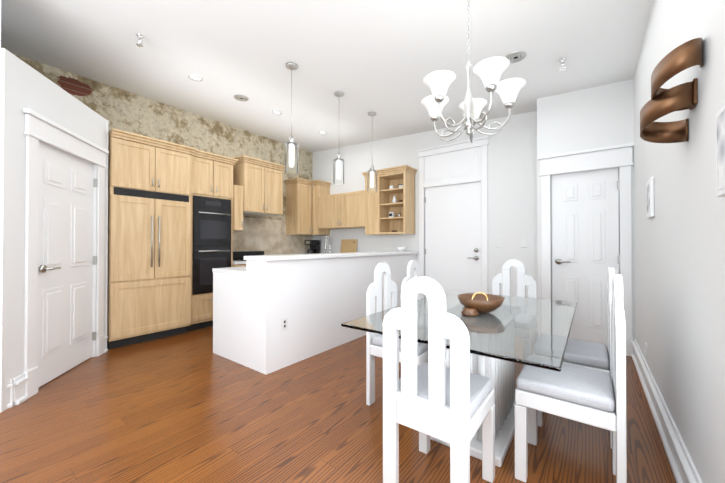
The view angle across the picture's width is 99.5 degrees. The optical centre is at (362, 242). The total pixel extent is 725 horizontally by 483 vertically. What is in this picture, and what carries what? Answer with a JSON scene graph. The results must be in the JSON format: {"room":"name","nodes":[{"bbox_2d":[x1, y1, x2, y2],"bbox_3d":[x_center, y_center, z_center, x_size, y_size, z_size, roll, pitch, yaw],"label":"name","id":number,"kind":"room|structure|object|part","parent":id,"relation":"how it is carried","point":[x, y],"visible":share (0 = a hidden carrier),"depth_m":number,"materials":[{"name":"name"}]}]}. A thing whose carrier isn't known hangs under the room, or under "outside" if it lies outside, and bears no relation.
{"room":"kitchen","nodes":[
{"label":"kitchen","id":0,"kind":"room"},
{"bbox_2d":[12,53,311,220],"bbox_3d":[-3.261,-0.424,3.904,0.100,3.260,7.300,0,-1,37],"label":"wall","id":1,"kind":"structure","parent":0,"point":[121,109],"depth_m":4.48,"materials":[{"name":"beige stone"}]},
{"bbox_2d":[235,160,282,215],"bbox_3d":[-1.844,-0.881,5.228,0.588,0.795,0.748,0,-1,37],"label":"upper cabinet","id":2,"kind":"object","parent":1,"relation":"attached to","point":[258,187],"depth_m":4.97,"materials":[{"name":"brown wood"}]},
{"bbox_2d":[283,180,314,235],"bbox_3d":[-1.248,-0.674,6.172,0.411,1.035,0.399,0,-1,37],"label":"upper cabinet","id":3,"kind":"object","parent":1,"relation":"attached to","point":[300,195],"depth_m":6.07,"materials":[{"name":"brown wood"}]},
{"bbox_2d":[1,0,652,152],"bbox_3d":[-1.144,-1.946,2.272,5.500,0.412,7.400,0,-1,37],"label":"ceiling","id":4,"kind":"structure","parent":0,"point":[381,59],"depth_m":3.00,"materials":[{"name":"white paint"}]},
{"bbox_2d":[136,33,143,46],"bbox_3d":[-2.068,-1.880,2.856,0.059,0.094,0.059,0,0,25],"label":"sprinkler","id":5,"kind":"object","parent":4,"relation":"attached to","point":[141,36],"depth_m":2.85,"materials":[{"name":"silver metal"}]},
{"bbox_2d":[188,74,202,80],"bbox_3d":[-1.958,-1.937,3.605,0.155,0.006,0.155,0,-1,31],"label":"recessed light","id":6,"kind":"object","parent":4,"relation":"attached to","point":[190,76],"depth_m":3.62,"materials":[{"name":"white paint"}]},
{"bbox_2d":[234,94,248,101],"bbox_3d":[-1.615,-1.930,4.098,0.183,0.018,0.183,0,0,-8],"label":"ceiling air vent","id":7,"kind":"object","parent":4,"relation":"attached to","point":[238,97],"depth_m":4.09,"materials":[{"name":"silver metal"}]},
{"bbox_2d":[285,62,297,172],"bbox_3d":[-0.752,-1.316,3.260,0.136,1.135,0.136,0,-1,37],"label":"pendant light","id":8,"kind":"object","parent":4,"relation":"hanging from","point":[291,143],"visible":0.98,"depth_m":3.24,"materials":[{"name":"white glass"}]},
{"bbox_3d":[-0.752,-0.899,3.257,0.136,0.300,0.136,0,-1,37],"label":"pendant clear glass","id":9,"kind":"part","parent":8,"relation":"part of","materials":[{"name":"glass"}]},
{"bbox_2d":[333,91,343,183],"bbox_3d":[-0.297,-1.312,3.869,0.136,1.135,0.136,0,-1,37],"label":"pendant light","id":10,"kind":"object","parent":4,"relation":"hanging from","point":[338,159],"visible":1,"depth_m":3.85,"materials":[{"name":"white glass"}]},
{"bbox_3d":[-0.297,-0.894,3.866,0.136,0.300,0.136,0,-1,37],"label":"pendant clear glass","id":11,"kind":"part","parent":10,"relation":"part of","materials":[{"name":"glass"}]},
{"bbox_2d":[367,112,376,191],"bbox_3d":[0.140,-1.307,4.454,0.136,1.135,0.136,0,-1,37],"label":"pendant light","id":12,"kind":"object","parent":4,"relation":"hanging from","point":[371,171],"visible":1,"depth_m":4.43,"materials":[{"name":"white glass"}]},
{"bbox_3d":[0.140,-0.890,4.451,0.136,0.300,0.136,0,-1,37],"label":"pendant clear glass","id":13,"kind":"part","parent":12,"relation":"part of","materials":[{"name":"glass"}]},
{"bbox_2d":[421,0,525,142],"bbox_3d":[0.729,-1.268,2.143,0.699,1.064,0.704,0,-1,37],"label":"chandelier","id":14,"kind":"object","parent":4,"relation":"hanging from","point":[488,71],"visible":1,"depth_m":2.04,"materials":[{"name":"white glass"}]},
{"bbox_2d":[505,51,525,62],"bbox_3d":[1.473,-1.783,2.951,0.183,0.018,0.183,0,0,-8],"label":"ceiling air vent","id":15,"kind":"object","parent":4,"relation":"attached to","point":[515,56],"depth_m":2.93,"materials":[{"name":"silver metal"}]},
{"bbox_2d":[559,58,565,69],"bbox_3d":[1.935,-1.723,2.968,0.059,0.094,0.059,0,0,25],"label":"sprinkler","id":16,"kind":"object","parent":4,"relation":"attached to","point":[561,60],"depth_m":2.96,"materials":[{"name":"silver metal"}]},
{"bbox_2d":[0,326,675,482],"bbox_3d":[-1.144,1.243,2.248,5.460,0.100,7.400,0,-1,37],"label":"floor","id":17,"kind":"structure","parent":0,"point":[189,407],"depth_m":1.95,"materials":[{"name":"brown wood"}]},
{"bbox_2d":[107,132,194,348],"bbox_3d":[-2.787,-0.001,3.941,0.608,2.415,0.863,0,-1,37],"label":"built-in refrigerator","id":18,"kind":"object","parent":17,"relation":"on","point":[190,247],"depth_m":3.71,"materials":[{"name":"brown wood"}]},
{"bbox_2d":[191,152,234,330],"bbox_3d":[-2.351,0.004,4.544,0.586,2.415,0.616,0,-1,37],"label":"tall cabinet","id":19,"kind":"object","parent":17,"relation":"on","point":[214,177],"depth_m":4.34,"materials":[{"name":"brown wood"}]},
{"bbox_2d":[192,195,230,294],"bbox_3d":[-2.251,0.035,4.470,0.338,1.350,0.546,0,-1,37],"label":"oven","id":20,"kind":"object","parent":19,"relation":"in","point":[209,231],"depth_m":4.32,"materials":[{"name":"grey"}]},
{"bbox_2d":[235,260,242,263],"bbox_3d":[-1.504,0.320,5.657,0.608,0.040,2.177,0,-1,37],"label":"countertop","id":21,"kind":"structure","parent":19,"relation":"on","point":[236,261],"depth_m":4.73,"materials":[{"name":"white stone"}]},
{"bbox_2d":[233,251,263,260],"bbox_3d":[-1.865,0.224,5.234,0.519,0.145,0.710,0,-1,37],"label":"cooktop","id":22,"kind":"object","parent":21,"relation":"in","point":[237,255],"depth_m":5.27,"materials":[{"name":"grey"}]},
{"bbox_2d":[305,240,319,253],"bbox_3d":[-1.046,0.125,6.399,0.200,0.359,0.262,0,-1,37],"label":"coffee maker","id":23,"kind":"object","parent":21,"relation":"on","point":[314,246],"visible":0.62,"depth_m":6.36,"materials":[{"name":"black plastic"}]},
{"bbox_2d":[325,236,330,252],"bbox_3d":[-0.701,0.085,6.207,0.050,0.436,0.256,0,0,19],"label":"kitchen faucet","id":24,"kind":"object","parent":21,"relation":"on","point":[329,243],"visible":0.96,"depth_m":6.20,"materials":[{"name":"silver metal"}]},
{"bbox_2d":[340,239,356,252],"bbox_3d":[-0.278,0.117,6.041,0.400,0.366,0.077,0,-1,37],"label":"cutting board","id":25,"kind":"object","parent":21,"relation":"on","point":[348,245],"visible":0.62,"depth_m":6.04,"materials":[{"name":"brown wood"}]},
{"bbox_2d":[211,272,246,366],"bbox_3d":[-1.240,0.762,3.352,0.630,0.880,0.469,0,-1,37],"label":"base cabinet","id":26,"kind":"object","parent":17,"relation":"on","point":[228,289],"depth_m":3.15,"materials":[{"name":"white wood"}]},
{"bbox_3d":[-0.353,0.694,4.276,0.945,1.030,3.008,0,-1,37],"label":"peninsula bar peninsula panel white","id":27,"kind":"part","parent":26,"relation":"part of","materials":[{"name":"white"}]},
{"bbox_2d":[235,264,242,267],"bbox_3d":[-2.082,0.774,4.887,0.598,0.880,0.257,0,-1,37],"label":"base cabinet","id":28,"kind":"object","parent":17,"relation":"on","point":[236,265],"depth_m":4.64,"materials":[{"name":"brown wood"}]},
{"bbox_2d":[243,252,418,374],"bbox_3d":[-0.101,0.693,4.087,0.315,1.030,3.009,0,-1,37],"label":"kitchen island","id":29,"kind":"object","parent":17,"relation":"on","point":[297,310],"depth_m":3.16,"materials":[{"name":"white wood"}]},
{"bbox_2d":[211,268,242,271],"bbox_3d":[-0.488,0.310,4.379,0.650,0.040,3.009,0,-1,37],"label":"countertop","id":30,"kind":"structure","parent":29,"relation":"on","point":[212,269],"depth_m":3.25,"materials":[{"name":"white stone"}]},
{"bbox_3d":[-0.749,0.781,2.949,0.007,0.115,0.070,0,-1,37],"label":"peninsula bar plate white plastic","id":31,"kind":"part","parent":29,"relation":"part of","materials":[{"name":"white plastic"}]},
{"bbox_2d":[243,252,414,259],"bbox_3d":[-0.103,0.158,4.085,0.380,0.040,3.021,0,-1,37],"label":"countertop","id":32,"kind":"structure","parent":29,"relation":"on","point":[298,255],"depth_m":3.41,"materials":[{"name":"white stone"}]},
{"bbox_2d":[396,247,405,250],"bbox_3d":[0.634,0.107,5.072,0.160,0.075,0.160,0,-1,37],"label":"bowl","id":33,"kind":"object","parent":32,"relation":"on","point":[400,248],"visible":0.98,"depth_m":5.02,"materials":[{"name":"white ceramic"}]},
{"bbox_2d":[366,263,427,405],"bbox_3d":[0.318,0.675,2.296,0.430,1.037,0.400,0,-1,37],"label":"chair","id":34,"kind":"object","parent":17,"relation":"on","point":[374,344],"visible":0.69,"depth_m":2.27,"materials":[{"name":"white paint"}]},
{"bbox_2d":[401,260,423,299],"bbox_3d":[0.629,0.678,2.713,0.430,1.037,0.400,0,-1,37],"label":"chair","id":35,"kind":"object","parent":17,"relation":"on","point":[413,265],"visible":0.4,"depth_m":2.79,"materials":[{"name":"white paint"}]},
{"bbox_2d":[382,276,494,482],"bbox_3d":[0.383,0.669,1.506,0.400,1.037,0.430,0,-1,37],"label":"chair","id":36,"kind":"object","parent":17,"relation":"on","point":[434,396],"visible":1,"depth_m":1.36,"materials":[{"name":"white paint"}]},
{"bbox_2d":[341,290,577,466],"bbox_3d":[0.783,0.827,2.073,1.050,0.730,1.620,0,-1,37],"label":"dining table","id":37,"kind":"object","parent":17,"relation":"on","point":[508,334],"visible":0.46,"depth_m":1.75,"materials":[{"name":"clear glass"}]},
{"bbox_3d":[0.783,0.470,2.076,1.050,0.016,1.620,0,-1,37],"label":"table glass","id":38,"kind":"part","parent":37,"relation":"part of","materials":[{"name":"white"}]},
{"bbox_2d":[457,292,504,315],"bbox_3d":[0.776,0.398,2.034,0.296,0.126,0.333,0,-1,37],"label":"centerpiece bowl","id":39,"kind":"object","parent":37,"relation":"on","point":[475,304],"visible":1,"depth_m":1.96,"materials":[{"name":"brown wood"}]},
{"bbox_2d":[492,259,536,364],"bbox_3d":[1.369,0.680,2.860,0.400,1.037,0.430,0,-1,37],"label":"chair","id":40,"kind":"object","parent":17,"relation":"on","point":[523,279],"visible":0.4,"depth_m":2.99,"materials":[{"name":"white paint"}]},
{"bbox_2d":[514,274,626,482],"bbox_3d":[1.058,0.670,1.582,0.430,1.037,0.400,0,-1,37],"label":"chair","id":41,"kind":"object","parent":17,"relation":"on","point":[594,397],"visible":0.94,"depth_m":1.45,"materials":[{"name":"white paint"}]},
{"bbox_2d":[537,267,614,448],"bbox_3d":[1.405,0.673,2.047,0.430,1.037,0.400,0,-1,37],"label":"chair","id":42,"kind":"object","parent":17,"relation":"on","point":[589,355],"visible":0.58,"depth_m":1.89,"materials":[{"name":"white paint"}]},
{"bbox_2d":[315,190,362,231],"bbox_3d":[-0.317,-0.603,5.918,1.166,0.650,0.349,0,-1,37],"label":"upper cabinet","id":43,"kind":"object","parent":0,"relation":"attached to","point":[342,210],"depth_m":5.79,"materials":[{"name":"brown wood"}]},
{"bbox_2d":[0,0,724,482],"bbox_3d":[-1.144,-0.436,2.261,5.460,3.260,7.400,0,-1,37],"label":"wall","id":44,"kind":"structure","parent":0,"point":[678,280],"depth_m":2.26,"materials":[{"name":"white paint"}]},
{"bbox_2d":[7,108,702,482],"bbox_3d":[-0.878,-0.195,2.123,4.686,2.775,7.300,0,-1,37],"label":"trim","id":45,"kind":"structure","parent":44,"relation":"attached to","point":[585,204],"depth_m":3.29,"materials":[{"name":"white wood"}]},
{"bbox_2d":[39,179,619,339],"bbox_3d":[-0.038,0.126,3.262,4.468,1.800,4.326,0,-1,37],"label":"hardware piece","id":46,"kind":"object","parent":45,"relation":"attached to","point":[43,268],"depth_m":3.23,"materials":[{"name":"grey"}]},
{"bbox_2d":[521,239,526,247],"bbox_3d":[2.224,0.009,4.227,0.070,0.120,0.014,0,-1,37],"label":"plate","id":47,"kind":"object","parent":44,"relation":"attached to","point":[523,243],"depth_m":4.22,"materials":[{"name":"white plastic"}]},
{"bbox_2d":[645,342,646,357],"bbox_3d":[2.366,0.898,2.563,0.008,0.115,0.080,0,-1,37],"label":"plate","id":48,"kind":"object","parent":44,"relation":"attached to","point":[645,342],"depth_m":2.56,"materials":[{"name":"white plastic"}]},
{"bbox_2d":[646,177,653,218],"bbox_3d":[2.150,-0.329,2.296,0.023,0.285,0.200,0,-1,37],"label":"picture frame","id":49,"kind":"object","parent":44,"relation":"attached to","point":[650,195],"visible":1,"depth_m":2.22,"materials":[{"name":"white paint"}]},
{"bbox_2d":[640,38,702,142],"bbox_3d":[1.379,-0.643,1.390,0.171,0.350,0.407,0,-1,37],"label":"sconce","id":50,"kind":"object","parent":44,"relation":"attached to","point":[662,102],"visible":0.98,"depth_m":1.33,"materials":[{"name":"brown metal"}]},
{"bbox_2d":[716,105,724,196],"bbox_3d":[0.951,-0.294,0.696,0.031,0.280,0.800,0,-1,37],"label":"canvas art","id":51,"kind":"object","parent":44,"relation":"attached to","point":[720,151],"visible":1,"depth_m":0.98,"materials":[{"name":"white paint"}]},
{"bbox_2d":[363,172,390,234],"bbox_3d":[0.248,-0.662,5.497,0.361,1.040,0.349,0,-1,37],"label":"upper cabinet","id":52,"kind":"object","parent":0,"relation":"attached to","point":[376,205],"depth_m":5.35,"materials":[{"name":"brown wood"}]},
{"bbox_2d":[389,184,402,231],"bbox_3d":[0.581,-0.585,5.256,0.260,0.822,0.119,0,-1,37],"label":"decor","id":53,"kind":"object","parent":52,"relation":"on","point":[392,214],"visible":0.6,"depth_m":5.25,"materials":[{"name":"white ceramic"}]}
]}

